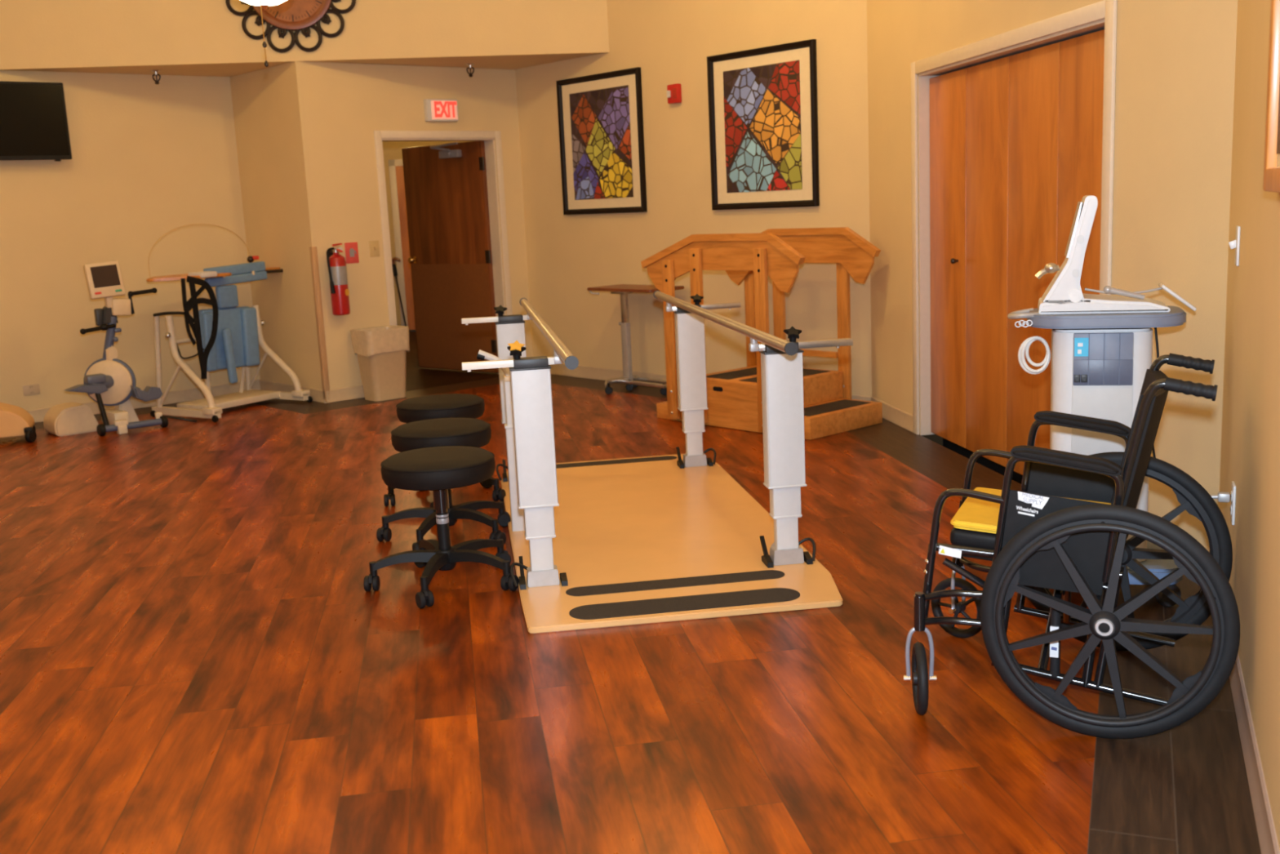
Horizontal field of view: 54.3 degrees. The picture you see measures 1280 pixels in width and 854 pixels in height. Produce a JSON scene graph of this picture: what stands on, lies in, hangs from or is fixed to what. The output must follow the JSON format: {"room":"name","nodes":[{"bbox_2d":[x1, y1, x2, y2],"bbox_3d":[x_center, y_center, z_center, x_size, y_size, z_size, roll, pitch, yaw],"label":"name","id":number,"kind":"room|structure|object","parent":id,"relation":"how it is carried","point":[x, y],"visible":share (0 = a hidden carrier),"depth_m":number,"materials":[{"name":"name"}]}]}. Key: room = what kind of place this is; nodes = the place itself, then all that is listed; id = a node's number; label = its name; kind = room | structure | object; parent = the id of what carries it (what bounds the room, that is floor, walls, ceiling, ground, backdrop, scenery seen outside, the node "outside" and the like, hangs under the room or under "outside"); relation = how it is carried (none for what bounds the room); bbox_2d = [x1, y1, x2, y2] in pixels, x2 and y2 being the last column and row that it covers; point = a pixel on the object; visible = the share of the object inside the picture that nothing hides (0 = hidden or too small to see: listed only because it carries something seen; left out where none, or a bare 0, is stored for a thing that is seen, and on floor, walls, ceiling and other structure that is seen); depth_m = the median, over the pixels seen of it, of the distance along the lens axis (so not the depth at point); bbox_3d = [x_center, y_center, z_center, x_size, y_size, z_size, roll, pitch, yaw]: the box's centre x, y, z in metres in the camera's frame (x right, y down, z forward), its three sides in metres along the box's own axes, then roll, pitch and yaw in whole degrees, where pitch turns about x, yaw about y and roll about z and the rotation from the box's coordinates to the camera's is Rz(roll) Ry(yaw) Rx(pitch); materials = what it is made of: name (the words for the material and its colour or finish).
{"room":"care facility","nodes":[
{"label":"care facility","id":0,"kind":"room"},
{"bbox_2d":[0,70,260,410],"bbox_3d":[-5.386,-1.738,8.471,5.500,3.750,0.120,-11,13,-40],"label":"wall","id":1,"kind":"structure","parent":0,"point":[149,160],"depth_m":9.59,"materials":[{"name":"beige paint"}]},
{"bbox_2d":[22,383,39,395],"bbox_3d":[-4.547,-0.279,9.326,0.115,0.075,0.011,-11,13,-40],"label":"wall outlet","id":2,"kind":"object","parent":1,"relation":"attached to","point":[29,389],"visible":1,"depth_m":9.32,"materials":[{"name":"beige plastic"}]},
{"bbox_2d":[0,81,71,161],"bbox_3d":[-4.612,-2.176,8.918,0.960,0.560,0.138,-11,13,-40],"label":"television","id":3,"kind":"object","parent":1,"relation":"attached to","point":[33,122],"visible":1,"depth_m":9.02,"materials":[{"name":"black plastic"}]},
{"bbox_2d":[26,379,260,422],"bbox_3d":[-5.225,0.056,8.773,5.390,0.100,0.016,-11,13,-40],"label":"baseboard","id":4,"kind":"structure","parent":1,"relation":"attached to","point":[195,393],"depth_m":10.05,"materials":[{"name":"beige plastic"}]},
{"bbox_2d":[229,61,322,389],"bbox_3d":[-2.826,-1.512,9.912,0.120,2.560,1.146,-11,13,-40],"label":"wall","id":5,"kind":"structure","parent":0,"point":[265,101],"depth_m":9.82,"materials":[{"name":"beige paint"}]},
{"bbox_2d":[259,379,326,403],"bbox_3d":[-2.821,-0.292,10.085,0.016,0.100,1.147,-11,13,-40],"label":"baseboard","id":6,"kind":"structure","parent":5,"relation":"attached to","point":[317,395],"depth_m":10.13,"materials":[{"name":"beige plastic"}]},
{"bbox_2d":[0,0,608,71],"bbox_3d":[-2.477,-3.308,9.205,4.590,1.190,0.140,-4,10,-8],"label":"wall","id":7,"kind":"structure","parent":0,"point":[36,35],"depth_m":9.19,"materials":[{"name":"beige paint"}]},
{"bbox_2d":[225,0,355,53],"bbox_3d":[-2.556,-3.216,9.113,0.929,0.929,0.039,-4,10,-8],"label":"wall clock","id":8,"kind":"object","parent":7,"relation":"attached to","point":[290,15],"visible":0.92,"depth_m":9.15,"materials":[{"name":"brown metal"}]},
{"bbox_2d":[38,54,593,77],"bbox_3d":[-2.523,-2.831,9.747,4.470,0.060,1.017,-4,10,-9],"label":"ceiling","id":9,"kind":"structure","parent":0,"point":[506,63],"depth_m":9.68,"materials":[{"name":"beige paint"}]},
{"bbox_2d":[151,70,160,84],"bbox_3d":[-3.646,-2.635,9.413,0.068,0.100,0.068,-3,10,0],"label":"sprinkler head","id":10,"kind":"object","parent":9,"relation":"attached to","point":[155,72],"visible":1,"depth_m":9.41},
{"bbox_2d":[466,63,474,77],"bbox_3d":[-1.348,-2.834,9.925,0.068,0.100,0.068,-3,10,0],"label":"sprinkler head","id":11,"kind":"object","parent":9,"relation":"attached to","point":[470,67],"visible":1,"depth_m":9.92},
{"bbox_2d":[295,61,533,389],"bbox_3d":[-1.778,-1.599,10.124,1.982,2.560,0.120,-11,13,-39],"label":"wall","id":12,"kind":"structure","parent":0,"point":[342,105],"depth_m":9.73,"materials":[{"name":"beige paint"}]},
{"bbox_2d":[309,246,329,401],"bbox_3d":[-2.456,-0.781,9.574,0.057,1.190,0.033,-3,10,0],"label":"trim","id":13,"kind":"structure","parent":12,"relation":"attached to","point":[313,250],"depth_m":9.56,"materials":[{"name":"brown wood"}]},
{"bbox_2d":[326,243,350,315],"bbox_3d":[-2.303,-1.131,9.541,0.142,0.544,0.168,-4,10,-8],"label":"fire extinguisher","id":14,"kind":"object","parent":12,"relation":"attached to","point":[336,263],"visible":1,"depth_m":9.49,"materials":[{"name":"red metal"}]},
{"bbox_2d":[325,385,364,403],"bbox_3d":[-2.204,-0.279,9.852,0.597,0.100,0.016,-11,13,-40],"label":"baseboard","id":15,"kind":"structure","parent":12,"relation":"attached to","point":[353,392],"depth_m":9.76,"materials":[{"name":"beige plastic"}]},
{"bbox_2d":[344,242,359,263],"bbox_3d":[-2.234,-1.349,9.678,0.110,0.160,0.006,-11,13,-40],"label":"alarm pull station","id":16,"kind":"object","parent":12,"relation":"attached to","point":[351,248],"visible":1,"depth_m":9.67,"materials":[{"name":"red plastic"}]},
{"bbox_2d":[368,240,379,257],"bbox_3d":[-2.080,-1.398,9.797,0.085,0.125,0.029,-11,13,-40],"label":"light switch","id":17,"kind":"object","parent":12,"relation":"attached to","point":[374,245],"visible":1,"depth_m":9.80,"materials":[{"name":"beige plastic"}]},
{"bbox_2d":[423,98,458,121],"bbox_3d":[-1.597,-2.545,10.036,0.290,0.172,0.065,-11,13,-40],"label":"exit sign","id":18,"kind":"object","parent":12,"relation":"attached to","point":[435,109],"visible":1,"depth_m":10.00,"materials":[{"name":"white plastic"}]},
{"bbox_2d":[373,130,512,373],"bbox_3d":[-1.624,-1.386,10.315,1.193,2.060,0.178,-11,13,-40],"label":"trim","id":19,"kind":"structure","parent":12,"relation":"attached to","point":[380,136],"depth_m":10.43,"materials":[{"name":"beige paint"}]},
{"bbox_2d":[401,141,498,372],"bbox_3d":[-1.728,-1.468,10.939,1.051,1.970,0.232,6,13,39],"label":"door","id":20,"kind":"structure","parent":12,"relation":"in","point":[450,259],"depth_m":10.97,"materials":[{"name":"brown wood"}]},
{"bbox_2d":[382,141,471,325],"bbox_3d":[-1.624,-2.578,15.323,4.205,2.630,0.100,-3,10,-3],"label":"wall","id":21,"kind":"structure","parent":0,"point":[392,150],"depth_m":15.09,"materials":[{"name":"yellow paint"}]},
{"bbox_2d":[387,159,408,326],"bbox_3d":[-2.450,-2.239,15.265,1.085,2.060,0.030,-3,10,-3],"label":"trim","id":22,"kind":"structure","parent":21,"relation":"attached to","point":[396,162],"depth_m":15.20,"materials":[{"name":"beige paint"}]},
{"bbox_2d":[395,165,415,329],"bbox_3d":[-2.448,-2.201,15.280,0.930,1.980,0.020,-3,10,-3],"label":"door","id":23,"kind":"structure","parent":21,"relation":"in","point":[399,170],"depth_m":15.25,"materials":[{"name":"brown wood"}]},
{"bbox_2d":[405,331,498,391],"bbox_3d":[-3.435,-0.784,13.485,3.300,0.080,7.110,-11,13,-40],"label":"floor","id":24,"kind":"structure","parent":0,"point":[416,377],"depth_m":10.98,"materials":[{"name":"brown wood"}]},
{"bbox_2d":[391,257,406,326],"bbox_3d":[-2.928,-1.628,15.294,0.178,0.896,0.090,4,12,33],"label":"cane","id":25,"kind":"object","parent":24,"relation":"on","point":[394,268],"visible":0.84,"depth_m":15.25,"materials":[{"name":"brown metal"}]},
{"bbox_2d":[550,364,623,380],"bbox_3d":[-0.446,-0.456,10.368,0.016,0.101,0.961,-11,13,-40],"label":"baseboard","id":26,"kind":"structure","parent":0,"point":[594,373],"depth_m":10.35,"materials":[{"name":"beige plastic"}]},
{"bbox_2d":[0,373,1261,853],"bbox_3d":[-2.619,0.837,4.049,9.381,0.001,13.994,-3,10,0],"label":"floor","id":27,"kind":"structure","parent":0,"point":[197,656],"depth_m":3.73,"materials":[{"name":"orange wood"}]},
{"bbox_2d":[0,402,36,442],"bbox_3d":[-4.907,0.013,8.368,1.564,0.299,0.399,-6,11,-20],"label":"platform","id":28,"kind":"object","parent":27,"relation":"on","point":[15,420],"visible":1,"depth_m":8.47,"materials":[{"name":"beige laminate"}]},
{"bbox_2d":[43,260,197,435],"bbox_3d":[-3.733,-0.576,8.830,0.887,1.186,0.592,-11,13,-40],"label":"exercise cycle","id":29,"kind":"object","parent":27,"relation":"on","point":[108,380],"visible":1,"depth_m":8.76,"materials":[{"name":"beige plastic"}]},
{"bbox_2d":[83,260,125,299],"bbox_3d":[-3.736,-1.026,8.706,0.246,0.257,0.080,-11,13,-40],"label":"monitor","id":30,"kind":"object","parent":29,"relation":"on","point":[104,279],"depth_m":8.68,"materials":[{"name":"beige plastic"}]},
{"bbox_2d":[146,223,312,422],"bbox_3d":[-3.086,-0.846,9.521,0.752,1.414,1.416,4,12,32],"label":"frame","id":31,"kind":"object","parent":27,"relation":"on","point":[239,335],"visible":0.84,"depth_m":9.43,"materials":[{"name":"white metal"}]},
{"bbox_2d":[181,275,218,378],"bbox_3d":[-3.165,-0.723,9.042,0.021,0.755,0.304,4,12,32],"label":"harness","id":32,"kind":"object","parent":31,"relation":"hanging from","point":[193,302],"visible":1,"depth_m":9.00,"materials":[{"name":"black fabric"}]},
{"bbox_2d":[187,271,217,277],"bbox_3d":[-3.203,-1.116,9.141,0.160,0.040,0.140,4,12,32],"label":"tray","id":33,"kind":"object","parent":31,"relation":"on","point":[203,273],"depth_m":9.09,"materials":[{"name":"white plastic"}]},
{"bbox_2d":[146,266,279,281],"bbox_3d":[-3.228,-1.157,9.452,0.500,0.022,1.258,4,12,32],"label":"wooden tray","id":34,"kind":"object","parent":31,"relation":"on","point":[232,273],"depth_m":9.37,"materials":[{"name":"brown wood"}]},
{"bbox_2d":[350,325,409,400],"bbox_3d":[-2.009,-0.497,9.749,0.386,0.548,0.307,-11,13,-40],"label":"trash bin","id":35,"kind":"object","parent":27,"relation":"on","point":[381,351],"visible":1,"depth_m":9.64,"materials":[{"name":"beige plastic"}]},
{"bbox_2d":[363,445,519,608],"bbox_3d":[-0.768,0.358,4.782,0.596,0.512,0.607,-3,10,0],"label":"stool","id":36,"kind":"object","parent":27,"relation":"on","point":[437,469],"visible":0.99,"depth_m":4.71,"materials":[{"name":"black leather"}]},
{"bbox_2d":[376,417,511,550],"bbox_3d":[-0.866,0.241,5.458,0.596,0.512,0.607,-1,10,9],"label":"stool","id":37,"kind":"object","parent":27,"relation":"on","point":[455,431],"visible":0.75,"depth_m":5.36,"materials":[{"name":"black leather"}]},
{"bbox_2d":[383,393,506,507],"bbox_3d":[-0.982,0.114,6.193,0.596,0.512,0.607,-4,10,-7],"label":"stool","id":38,"kind":"object","parent":27,"relation":"on","point":[446,405],"visible":0.52,"depth_m":6.06,"materials":[{"name":"black leather"}]},
{"bbox_2d":[586,284,684,395],"bbox_3d":[-0.054,-0.660,9.455,0.448,0.794,0.744,-11,13,-40],"label":"table","id":39,"kind":"object","parent":27,"relation":"on","point":[632,380],"visible":0.84,"depth_m":9.59,"materials":[{"name":"brown wood"}]},
{"bbox_2d":[461,290,853,633],"bbox_3d":[-0.028,-0.027,5.531,1.470,0.952,2.782,-4,10,-8],"label":"bars","id":40,"kind":"object","parent":27,"relation":"on","point":[633,540],"visible":1,"depth_m":4.79,"materials":[{"name":"beige laminate"}]},
{"bbox_2d":[640,226,882,439],"bbox_3d":[0.767,-0.641,7.970,0.794,1.207,1.412,-11,13,-40],"label":"stairs","id":41,"kind":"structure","parent":27,"relation":"on","point":[734,396],"depth_m":7.79,"materials":[{"name":"brown wood"}]},
{"bbox_2d":[903,353,1239,738],"bbox_3d":[1.200,0.286,3.490,0.903,0.932,0.797,2,11,24],"label":"wheelchair","id":42,"kind":"object","parent":27,"relation":"on","point":[1044,540],"visible":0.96,"depth_m":3.25,"materials":[{"name":"black metal"}]},
{"bbox_2d":[1017,511,1034,516],"bbox_3d":[1.013,0.228,3.273,0.042,0.011,0.001,2,11,24],"label":"print","id":43,"kind":"object","parent":42,"relation":"on","point":[1019,512],"depth_m":3.27},
{"bbox_2d":[950,487,1111,549],"bbox_3d":[1.122,0.275,3.536,0.414,0.104,0.426,2,11,24],"label":"seat cushion","id":44,"kind":"object","parent":42,"relation":"on","point":[975,523],"visible":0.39,"depth_m":3.42,"materials":[{"name":"yellow fabric"}]},
{"bbox_2d":[1007,305,1186,606],"bbox_3d":[1.577,0.085,4.336,0.583,0.994,0.470,0,11,17],"label":"equipment cart","id":45,"kind":"object","parent":27,"relation":"on","point":[1100,362],"depth_m":4.16,"materials":[{"name":"white plastic"}]},
{"bbox_2d":[1077,342,1083,353],"bbox_3d":[1.462,-0.261,4.143,0.016,0.036,0.002,0,11,17],"label":"print","id":46,"kind":"object","parent":45,"relation":"on","point":[1079,344],"depth_m":4.14},
{"bbox_2d":[1035,195,1170,314],"bbox_3d":[1.551,-0.586,4.203,0.422,0.385,0.240,0,11,17],"label":"monitor","id":47,"kind":"object","parent":45,"relation":"on","point":[1064,295],"visible":1,"depth_m":4.14,"materials":[{"name":"white plastic"}]},
{"bbox_2d":[1103,285,1144,299],"bbox_3d":[1.613,-0.447,4.158,0.131,0.051,0.026,-2,10,6],"label":"applicator","id":48,"kind":"object","parent":47,"relation":"on","point":[1107,289],"visible":1,"depth_m":4.15,"materials":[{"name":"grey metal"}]},
{"bbox_2d":[1026,305,1186,328],"bbox_3d":[1.576,-0.374,4.236,0.500,0.042,0.360,0,11,17],"label":"tray","id":49,"kind":"object","parent":45,"relation":"on","point":[1176,316],"depth_m":4.08,"materials":[{"name":"grey plastic"}]},
{"bbox_2d":[1084,282,1196,311],"bbox_3d":[1.670,-0.433,4.175,0.346,0.088,0.100,0,11,17],"label":"handset","id":50,"kind":"object","parent":45,"relation":"on","point":[1162,286],"visible":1,"depth_m":4.10,"materials":[{"name":"white plastic"}]},
{"bbox_2d":[632,371,666,379],"bbox_3d":[0.078,-0.404,9.773,0.016,0.041,0.384,-11,13,-40],"label":"baseboard","id":51,"kind":"structure","parent":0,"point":[645,375],"depth_m":9.77,"materials":[{"name":"beige plastic"}]},
{"bbox_2d":[515,0,871,396],"bbox_3d":[0.255,-2.144,9.266,0.120,3.750,3.706,-11,13,-40],"label":"wall","id":52,"kind":"structure","parent":0,"point":[671,42],"depth_m":9.13,"materials":[{"name":"beige paint"}]},
{"bbox_2d":[555,66,647,214],"bbox_3d":[-0.312,-2.213,9.784,0.040,1.065,0.993,-11,13,-40],"label":"picture frame","id":53,"kind":"object","parent":52,"relation":"attached to","point":[601,115],"visible":1,"depth_m":9.76,"materials":[{"name":"multicoloured paper"}]},
{"bbox_2d":[568,84,633,199],"bbox_3d":[-0.309,-2.214,9.786,0.004,0.835,0.723,-11,13,-40],"label":"artwork","id":54,"kind":"object","parent":53,"relation":"attached to","point":[601,120],"depth_m":9.77},
{"bbox_2d":[666,83,681,103],"bbox_3d":[0.243,-2.422,9.073,0.062,0.135,0.115,-11,13,-40],"label":"fire alarm strobe","id":55,"kind":"object","parent":52,"relation":"attached to","point":[673,91],"visible":1,"depth_m":9.05,"materials":[{"name":"red plastic"}]},
{"bbox_2d":[706,39,819,209],"bbox_3d":[0.826,-2.029,8.507,0.040,1.062,0.975,-11,13,-40],"label":"picture frame","id":56,"kind":"object","parent":52,"relation":"attached to","point":[763,104],"visible":1,"depth_m":8.49,"materials":[{"name":"multicoloured paper"}]},
{"bbox_2d":[723,60,802,193],"bbox_3d":[0.829,-2.030,8.510,0.004,0.832,0.705,-11,13,-40],"label":"artwork","id":57,"kind":"object","parent":56,"relation":"attached to","point":[762,104],"depth_m":8.50},
{"bbox_2d":[851,394,871,400],"bbox_3d":[1.462,-0.193,8.219,0.016,0.031,0.156,-11,13,-40],"label":"baseboard","id":58,"kind":"structure","parent":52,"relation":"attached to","point":[853,397],"depth_m":8.22,"materials":[{"name":"beige plastic"}]},
{"bbox_2d":[942,41,1060,484],"bbox_3d":[1.917,-0.771,6.157,0.020,2.200,2.196,-4,10,-8],"label":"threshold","id":59,"kind":"structure","parent":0,"point":[991,464],"depth_m":6.84,"materials":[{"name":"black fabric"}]},
{"bbox_2d":[866,0,1237,548],"bbox_3d":[1.766,-1.626,6.002,0.120,3.750,3.808,-4,10,-8],"label":"wall","id":60,"kind":"structure","parent":0,"point":[1175,59],"depth_m":4.72,"materials":[{"name":"beige paint"}]},
{"bbox_2d":[871,396,913,432],"bbox_3d":[1.568,-0.082,7.785,0.016,0.100,0.796,-4,10,-8],"label":"baseboard","id":61,"kind":"structure","parent":60,"relation":"attached to","point":[904,420],"depth_m":7.68,"materials":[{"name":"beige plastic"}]},
{"bbox_2d":[928,68,965,448],"bbox_3d":[1.692,-0.913,6.894,0.071,2.010,0.512,-4,10,-8],"label":"door","id":62,"kind":"structure","parent":60,"relation":"in","point":[948,91],"depth_m":6.88,"materials":[{"name":"brown wood"}]},
{"bbox_2d":[965,56,1008,466],"bbox_3d":[1.785,-0.828,6.393,0.032,2.010,0.512,-4,10,-8],"label":"door","id":63,"kind":"structure","parent":60,"relation":"in","point":[987,84],"depth_m":6.37,"materials":[{"name":"brown wood"}]},
{"bbox_2d":[910,0,1117,435],"bbox_3d":[1.796,-0.822,6.130,0.138,2.120,2.236,-4,10,-8],"label":"trim","id":64,"kind":"structure","parent":60,"relation":"attached to","point":[1106,10],"depth_m":6.41,"materials":[{"name":"beige paint"}]},
{"bbox_2d":[1006,42,1059,475],"bbox_3d":[1.858,-0.740,5.889,0.032,2.010,0.512,-4,10,-8],"label":"door","id":65,"kind":"structure","parent":60,"relation":"in","point":[1033,74],"depth_m":5.86,"materials":[{"name":"brown wood"}]},
{"bbox_2d":[1057,29,1104,294],"bbox_3d":[1.932,-0.653,5.385,0.032,2.010,0.512,-4,10,-8],"label":"door","id":66,"kind":"structure","parent":60,"relation":"in","point":[1081,94],"depth_m":5.33,"materials":[{"name":"brown wood"}]},
{"bbox_2d":[1218,0,1279,849],"bbox_3d":[0.573,-0.573,0.462,0.120,3.750,8.000,1,11,22],"label":"wall","id":67,"kind":"structure","parent":0,"point":[1250,453],"depth_m":3.22,"materials":[{"name":"beige paint"}]},
{"bbox_2d":[1230,480,1235,524],"bbox_3d":[1.782,0.228,3.751,0.011,0.120,0.075,1,11,22],"label":"wall outlet","id":68,"kind":"object","parent":67,"relation":"attached to","point":[1233,486],"visible":1,"depth_m":3.72,"materials":[{"name":"white plastic"}]},
{"bbox_2d":[1210,491,1230,502],"bbox_3d":[1.741,0.210,3.764,0.069,0.028,0.030,1,11,22],"label":"plug","id":69,"kind":"object","parent":68,"relation":"attached to","point":[1222,496],"visible":0.87,"depth_m":3.75,"materials":[{"name":"white plastic"}]},
{"bbox_2d":[1228,225,1240,266],"bbox_3d":[1.822,-0.556,3.831,0.029,0.120,0.080,1,11,22],"label":"light switch","id":70,"kind":"object","parent":67,"relation":"attached to","point":[1235,244],"visible":1,"depth_m":3.80,"materials":[{"name":"white plastic"}]},
{"bbox_2d":[1229,652,1279,853],"bbox_3d":[0.593,1.220,0.810,0.016,0.100,8.000,1,11,22],"label":"baseboard","id":71,"kind":"structure","parent":67,"relation":"attached to","point":[1267,836],"depth_m":2.92,"materials":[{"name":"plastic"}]},
{"bbox_2d":[1262,0,1279,192],"bbox_3d":[1.267,-0.829,2.411,0.032,0.740,0.670,1,11,22],"label":"picture frame","id":72,"kind":"object","parent":67,"relation":"attached to","point":[1271,183],"visible":1,"depth_m":2.70,"materials":[{"name":"brown wood"}]},
{"bbox_2d":[1276,81,1279,153],"bbox_3d":[1.271,-0.829,2.410,0.004,0.580,0.530,1,11,22],"label":"artwork","id":73,"kind":"object","parent":72,"relation":"attached to","point":[1278,119],"depth_m":2.67},
{"bbox_3d":[-2.792,-2.889,3.378,9.381,0.080,13.994,-3,10,0],"label":"ceiling","id":74,"kind":"structure","parent":0,"visible":0},
{"bbox_2d":[240,0,287,66],"bbox_3d":[-1.898,-2.582,6.176,1.393,1.598,1.340,-3,10,0],"label":"ceiling fan","id":75,"kind":"object","parent":74,"relation":"hanging from","point":[264,4],"visible":1,"depth_m":6.16,"materials":[{"name":"white metal"}]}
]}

